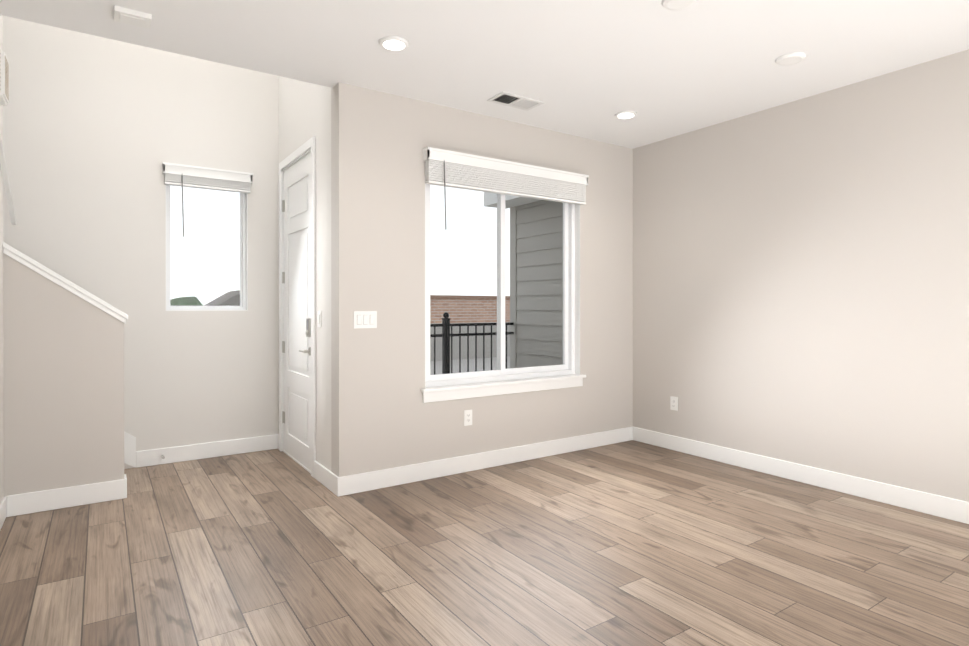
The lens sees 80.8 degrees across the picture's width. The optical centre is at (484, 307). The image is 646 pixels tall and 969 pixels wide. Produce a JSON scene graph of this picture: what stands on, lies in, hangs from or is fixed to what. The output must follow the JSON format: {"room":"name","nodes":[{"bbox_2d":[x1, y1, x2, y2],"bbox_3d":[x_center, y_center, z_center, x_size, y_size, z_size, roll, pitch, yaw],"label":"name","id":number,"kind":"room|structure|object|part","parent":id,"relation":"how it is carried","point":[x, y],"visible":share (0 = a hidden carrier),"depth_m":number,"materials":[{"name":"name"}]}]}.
{"room":"empty living room","nodes":[
{"label":"empty living room","id":0,"kind":"room"},
{"bbox_2d":[0,15,3,502],"bbox_3d":[-0.748,-1.391,0.111,0.150,5.300,7.830,0,0,-34],"label":"wall","id":1,"kind":"structure","parent":0,"point":[1,326],"depth_m":3.34,"materials":[{"name":"paint"}]},
{"bbox_2d":[0,496,6,529],"bbox_3d":[-0.680,1.196,0.163,0.014,0.127,7.830,0,0,-34],"label":"baseboard","id":2,"kind":"structure","parent":1,"relation":"attached to","point":[3,512],"depth_m":3.30,"materials":[{"name":"white wood"}]},
{"bbox_2d":[0,48,8,105],"bbox_3d":[-2.650,-1.262,3.116,0.056,0.250,0.201,0,0,-34],"label":"door chime","id":3,"kind":"object","parent":1,"relation":"attached to","point":[4,82],"visible":1,"depth_m":3.07,"materials":[{"name":"white plastic"}]},
{"bbox_2d":[0,132,16,224],"bbox_3d":[-2.884,-0.766,3.433,0.021,0.435,0.785,0,0,-34],"label":"rail","id":4,"kind":"object","parent":1,"relation":"attached to","point":[7,186],"visible":1,"depth_m":3.44,"materials":[{"name":"white wood"}]},
{"bbox_2d":[3,247,123,495],"bbox_3d":[-2.718,0.392,3.581,0.760,1.719,0.120,0,0,-34],"label":"wall","id":5,"kind":"structure","parent":0,"point":[63,379],"depth_m":3.55,"materials":[{"name":"beige paint"}]},
{"bbox_2d":[3,242,127,323],"bbox_3d":[-2.709,-0.196,3.586,0.782,0.605,0.164,0,0,-34],"label":"trim","id":6,"kind":"structure","parent":5,"relation":"on","point":[52,276],"depth_m":3.55,"materials":[{"name":"white wood"}]},
{"bbox_2d":[6,479,126,516],"bbox_3d":[-2.607,1.188,3.577,0.610,0.127,0.014,0,0,-34],"label":"baseboard","id":7,"kind":"structure","parent":5,"relation":"attached to","point":[43,500],"depth_m":3.56,"materials":[{"name":"white wood"}]},
{"bbox_2d":[3,16,278,468],"bbox_3d":[-3.933,-1.399,3.728,4.975,5.300,0.150,0,0,-34],"label":"wall","id":8,"kind":"structure","parent":0,"point":[97,131],"depth_m":4.49,"materials":[{"name":"paint"}]},
{"bbox_2d":[124,432,135,467],"bbox_3d":[-4.316,-0.262,3.373,3.840,3.029,0.014,0,0,-34],"label":"skirt","id":9,"kind":"object","parent":8,"relation":"attached to","point":[129,449],"visible":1,"depth_m":4.42,"materials":[{"name":"white wood"}]},
{"bbox_2d":[165,185,247,309],"bbox_3d":[-2.342,-0.514,4.801,0.620,1.075,0.145,0,0,-34],"label":"window","id":10,"kind":"structure","parent":8,"relation":"in","point":[242,305],"depth_m":4.91,"materials":[{"name":"white plastic"}]},
{"bbox_2d":[162,162,252,236],"bbox_3d":[-2.276,-0.861,4.705,0.677,0.580,0.086,0,0,-34],"label":"window blind","id":11,"kind":"object","parent":10,"relation":"attached to","point":[183,175],"visible":1,"depth_m":4.67,"materials":[{"name":"white"}]},
{"bbox_2d":[166,310,247,310],"bbox_3d":[-2.320,0.022,4.769,0.620,0.004,0.065,0,0,-34],"label":"window sill","id":12,"kind":"structure","parent":8,"relation":"attached to","point":[206,310],"depth_m":4.74,"materials":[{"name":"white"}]},
{"bbox_2d":[136,434,277,467],"bbox_3d":[-2.275,1.185,4.754,1.085,0.127,0.014,0,0,-34],"label":"baseboard","id":13,"kind":"structure","parent":8,"relation":"attached to","point":[151,457],"depth_m":4.72,"materials":[{"name":"white wood"}]},
{"bbox_2d":[279,76,330,470],"bbox_3d":[-1.420,-1.401,4.585,0.150,5.300,1.540,0,0,-34],"label":"wall","id":14,"kind":"structure","parent":0,"point":[304,112],"depth_m":4.10,"materials":[{"name":"paint"}]},
{"bbox_2d":[282,152,310,470],"bbox_3d":[-1.520,0.028,4.601,0.102,2.415,0.829,0,0,-34],"label":"door","id":15,"kind":"structure","parent":14,"relation":"in","point":[297,307],"depth_m":4.61,"materials":[{"name":"white wood"}]},
{"bbox_3d":[-1.739,0.033,4.928,0.014,1.930,0.041,0,0,-34],"label":"door hinges","id":16,"kind":"part","parent":15,"relation":"part of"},
{"bbox_3d":[-1.365,0.221,4.333,0.058,0.282,0.138,0,0,-34],"label":"door hardware","id":17,"kind":"part","parent":15,"relation":"part of","materials":[{"name":"silver metal"}]},
{"bbox_2d":[279,136,315,477],"bbox_3d":[-1.449,-0.007,4.642,0.198,2.512,0.984,0,0,-34],"label":"door frame","id":18,"kind":"structure","parent":14,"relation":"attached to","point":[309,144],"depth_m":4.31,"materials":[{"name":"white wood"}]},
{"bbox_2d":[318,311,320,326],"bbox_3d":[-1.194,0.080,4.108,0.012,0.117,0.072,0,0,-34],"label":"light switch","id":19,"kind":"object","parent":14,"relation":"attached to","point":[319,318],"visible":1,"depth_m":4.10,"materials":[{"name":"white plastic"}]},
{"bbox_2d":[314,461,337,495],"bbox_3d":[-1.110,1.187,3.985,0.014,0.127,0.488,0,0,-34],"label":"baseboard","id":20,"kind":"structure","parent":14,"relation":"attached to","point":[325,477],"depth_m":3.97,"materials":[{"name":"white wood"}]},
{"bbox_2d":[331,82,632,476],"bbox_3d":[0.175,-0.226,4.645,2.859,2.950,0.150,0,0,-34],"label":"wall","id":21,"kind":"structure","parent":0,"point":[383,416],"depth_m":4.11,"materials":[{"name":"beige paint"}]},
{"bbox_2d":[354,311,376,328],"bbox_3d":[-0.811,0.081,3.882,0.165,0.117,0.012,0,0,-34],"label":"light switch","id":22,"kind":"object","parent":21,"relation":"attached to","point":[365,319],"visible":1,"depth_m":3.88,"materials":[{"name":"white plastic"}]},
{"bbox_2d":[464,410,471,425],"bbox_3d":[-0.124,0.840,4.350,0.072,0.117,0.009,0,0,-34],"label":"outlet","id":23,"kind":"object","parent":21,"relation":"attached to","point":[467,417],"visible":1,"depth_m":4.34,"materials":[{"name":"white plastic"}]},
{"bbox_2d":[337,427,632,496],"bbox_3d":[0.209,1.186,4.573,2.859,0.127,0.014,0,0,-34],"label":"baseboard","id":24,"kind":"structure","parent":21,"relation":"attached to","point":[367,481],"depth_m":4.36,"materials":[{"name":"white wood"}]},
{"bbox_2d":[425,163,579,388],"bbox_3d":[0.163,-0.246,4.634,1.536,1.670,0.145,0,0,-34],"label":"window","id":25,"kind":"structure","parent":21,"relation":"in","point":[565,367],"depth_m":4.72,"materials":[{"name":"white plastic"}]},
{"bbox_2d":[422,147,588,229],"bbox_3d":[0.231,-0.861,4.536,1.583,0.580,0.091,0,0,-34],"label":"window blind","id":26,"kind":"object","parent":25,"relation":"attached to","point":[448,168],"visible":1,"depth_m":4.44,"materials":[{"name":"white"}]},
{"bbox_2d":[421,374,585,402],"bbox_3d":[0.198,0.638,4.584,1.606,0.102,0.110,0,0,-34],"label":"window sill","id":27,"kind":"structure","parent":21,"relation":"attached to","point":[459,391],"depth_m":4.49,"materials":[{"name":"white wood"}]},
{"bbox_2d":[0,440,968,645],"bbox_3d":[-0.233,1.308,0.941,7.984,0.100,8.920,0,0,-34],"label":"floor","id":28,"kind":"structure","parent":0,"point":[632,543],"depth_m":2.81,"materials":[{"name":"laminate"}]},
{"bbox_2d":[0,0,968,148],"bbox_3d":[0.206,-1.591,0.284,7.984,0.200,7.350,0,0,-34],"label":"ceiling","id":29,"kind":"structure","parent":0,"point":[588,69],"depth_m":3.26,"materials":[{"name":"white paint"}]},
{"bbox_2d":[114,5,151,28],"bbox_3d":[-1.799,-1.482,2.912,0.160,0.031,0.130,0,0,-34],"label":"smoke detector","id":30,"kind":"object","parent":29,"relation":"attached to","point":[132,17],"visible":1,"depth_m":2.88,"materials":[{"name":"white plastic"}]},
{"bbox_2d":[379,36,408,50],"bbox_3d":[-0.511,-1.491,3.220,0.170,0.014,0.170,0,0,-34],"label":"recessed light","id":31,"kind":"object","parent":29,"relation":"in","point":[394,43],"visible":1,"depth_m":3.20,"materials":[{"name":"white"}]},
{"bbox_2d":[487,91,543,110],"bbox_3d":[0.227,-1.494,4.128,0.370,0.011,0.200,0,0,-34],"label":"ceiling vent","id":32,"kind":"object","parent":29,"relation":"in","point":[514,100],"visible":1,"depth_m":4.12,"materials":[{"name":"white metal"}]},
{"bbox_2d":[615,111,636,118],"bbox_3d":[1.096,-1.494,4.413,0.170,0.014,0.170,0,0,-34],"label":"recessed light","id":33,"kind":"object","parent":29,"relation":"in","point":[625,114],"visible":1,"depth_m":4.38,"materials":[{"name":"white"}]},
{"bbox_2d":[662,0,696,9],"bbox_3d":[0.950,-1.490,2.771,0.170,0.014,0.170,0,0,-34],"label":"recessed light","id":34,"kind":"object","parent":29,"relation":"in","point":[675,4],"visible":0.94,"depth_m":2.78,"materials":[{"name":"white"}]},
{"bbox_2d":[775,52,806,64],"bbox_3d":[1.840,-1.491,3.419,0.170,0.014,0.170,0,0,-34],"label":"recessed light","id":35,"kind":"object","parent":29,"relation":"in","point":[791,58],"visible":0.94,"depth_m":3.39,"materials":[{"name":"white"}]},
{"bbox_2d":[633,49,968,501],"bbox_3d":[3.444,-0.221,2.490,0.150,2.950,7.380,0,0,-34],"label":"wall","id":36,"kind":"structure","parent":0,"point":[800,281],"depth_m":3.98,"materials":[{"name":"beige paint"}]},
{"bbox_2d":[670,396,677,410],"bbox_3d":[1.661,0.838,4.993,0.009,0.117,0.072,0,0,-34],"label":"outlet","id":37,"kind":"object","parent":36,"relation":"attached to","point":[673,403],"visible":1,"depth_m":4.99,"materials":[{"name":"white plastic"}]},
{"bbox_2d":[632,426,968,523],"bbox_3d":[3.376,1.191,2.447,0.014,0.127,7.080,0,0,-34],"label":"baseboard","id":38,"kind":"structure","parent":36,"relation":"attached to","point":[933,504],"depth_m":3.97,"materials":[{"name":"white wood"}]},
{"label":"outside","id":39,"kind":"structure","parent":0,"visible":0},
{"bbox_2d":[430,356,509,374],"bbox_3d":[-5.632,1.409,26.119,100.000,0.180,70.000,0,0,-34],"label":"ground","id":40,"kind":"structure","parent":39,"point":[438,364],"depth_m":13.32,"materials":[{"name":"concrete"}]},
{"bbox_2d":[170,296,202,305],"bbox_3d":[-16.795,-0.054,40.736,15.323,3.328,9.043,0,0,-34],"label":"tree","id":41,"kind":"object","parent":40,"relation":"on","point":[194,300],"depth_m":34.81,"materials":[{"name":"green plant"}]},
{"bbox_2d":[204,290,239,305],"bbox_3d":[-18.974,0.059,43.653,3.900,2.800,6.400,0,0,-34],"label":"house","id":42,"kind":"structure","parent":40,"relation":"on","point":[230,295],"depth_m":41.10,"materials":[{"name":"grey"}]},
{"bbox_2d":[430,325,509,360],"bbox_3d":[11.123,0.966,23.188,35.500,1.080,0.600,0,0,-34],"label":"wall","id":43,"kind":"structure","parent":40,"relation":"on","point":[455,353],"depth_m":15.05,"materials":[{"name":"concrete"}]},
{"bbox_2d":[430,298,509,323],"bbox_3d":[11.123,0.081,23.186,35.500,0.690,0.400,0,0,-34],"label":"brick wall","id":44,"kind":"structure","parent":43,"relation":"on","point":[445,305],"depth_m":15.12,"materials":[{"name":"brown brick"}]},
{"bbox_2d":[430,295,509,298],"bbox_3d":[11.102,-0.304,23.171,35.550,0.080,0.500,0,0,-34],"label":"wall cap","id":45,"kind":"object","parent":44,"relation":"on","point":[468,297],"depth_m":15.03,"materials":[{"name":"brown"}]},
{"bbox_2d":[510,200,562,367],"bbox_3d":[0.994,-0.222,6.229,0.622,3.135,1.560,0,0,-34],"label":"wall","id":46,"kind":"structure","parent":40,"relation":"on","point":[532,325],"depth_m":6.31,"materials":[{"name":"grey wood"}]},
{"bbox_2d":[484,192,540,208],"bbox_3d":[0.578,-1.274,6.000,0.315,0.200,1.630,0,0,-34],"label":"soffit","id":47,"kind":"structure","parent":46,"relation":"attached to","point":[513,200],"depth_m":6.41,"materials":[{"name":"white"}]},
{"bbox_3d":[-0.313,1.315,5.369,2.555,0.105,1.590,0,0,-34],"label":"porch floor","id":48,"kind":"structure","parent":40,"relation":"on","visible":0},
{"bbox_2d":[430,312,513,374],"bbox_3d":[-0.709,0.654,5.939,2.511,1.214,0.072,0,0,-34],"label":"railing","id":49,"kind":"object","parent":48,"relation":"on","point":[444,335],"depth_m":6.23,"materials":[{"name":"black metal"}]}
]}

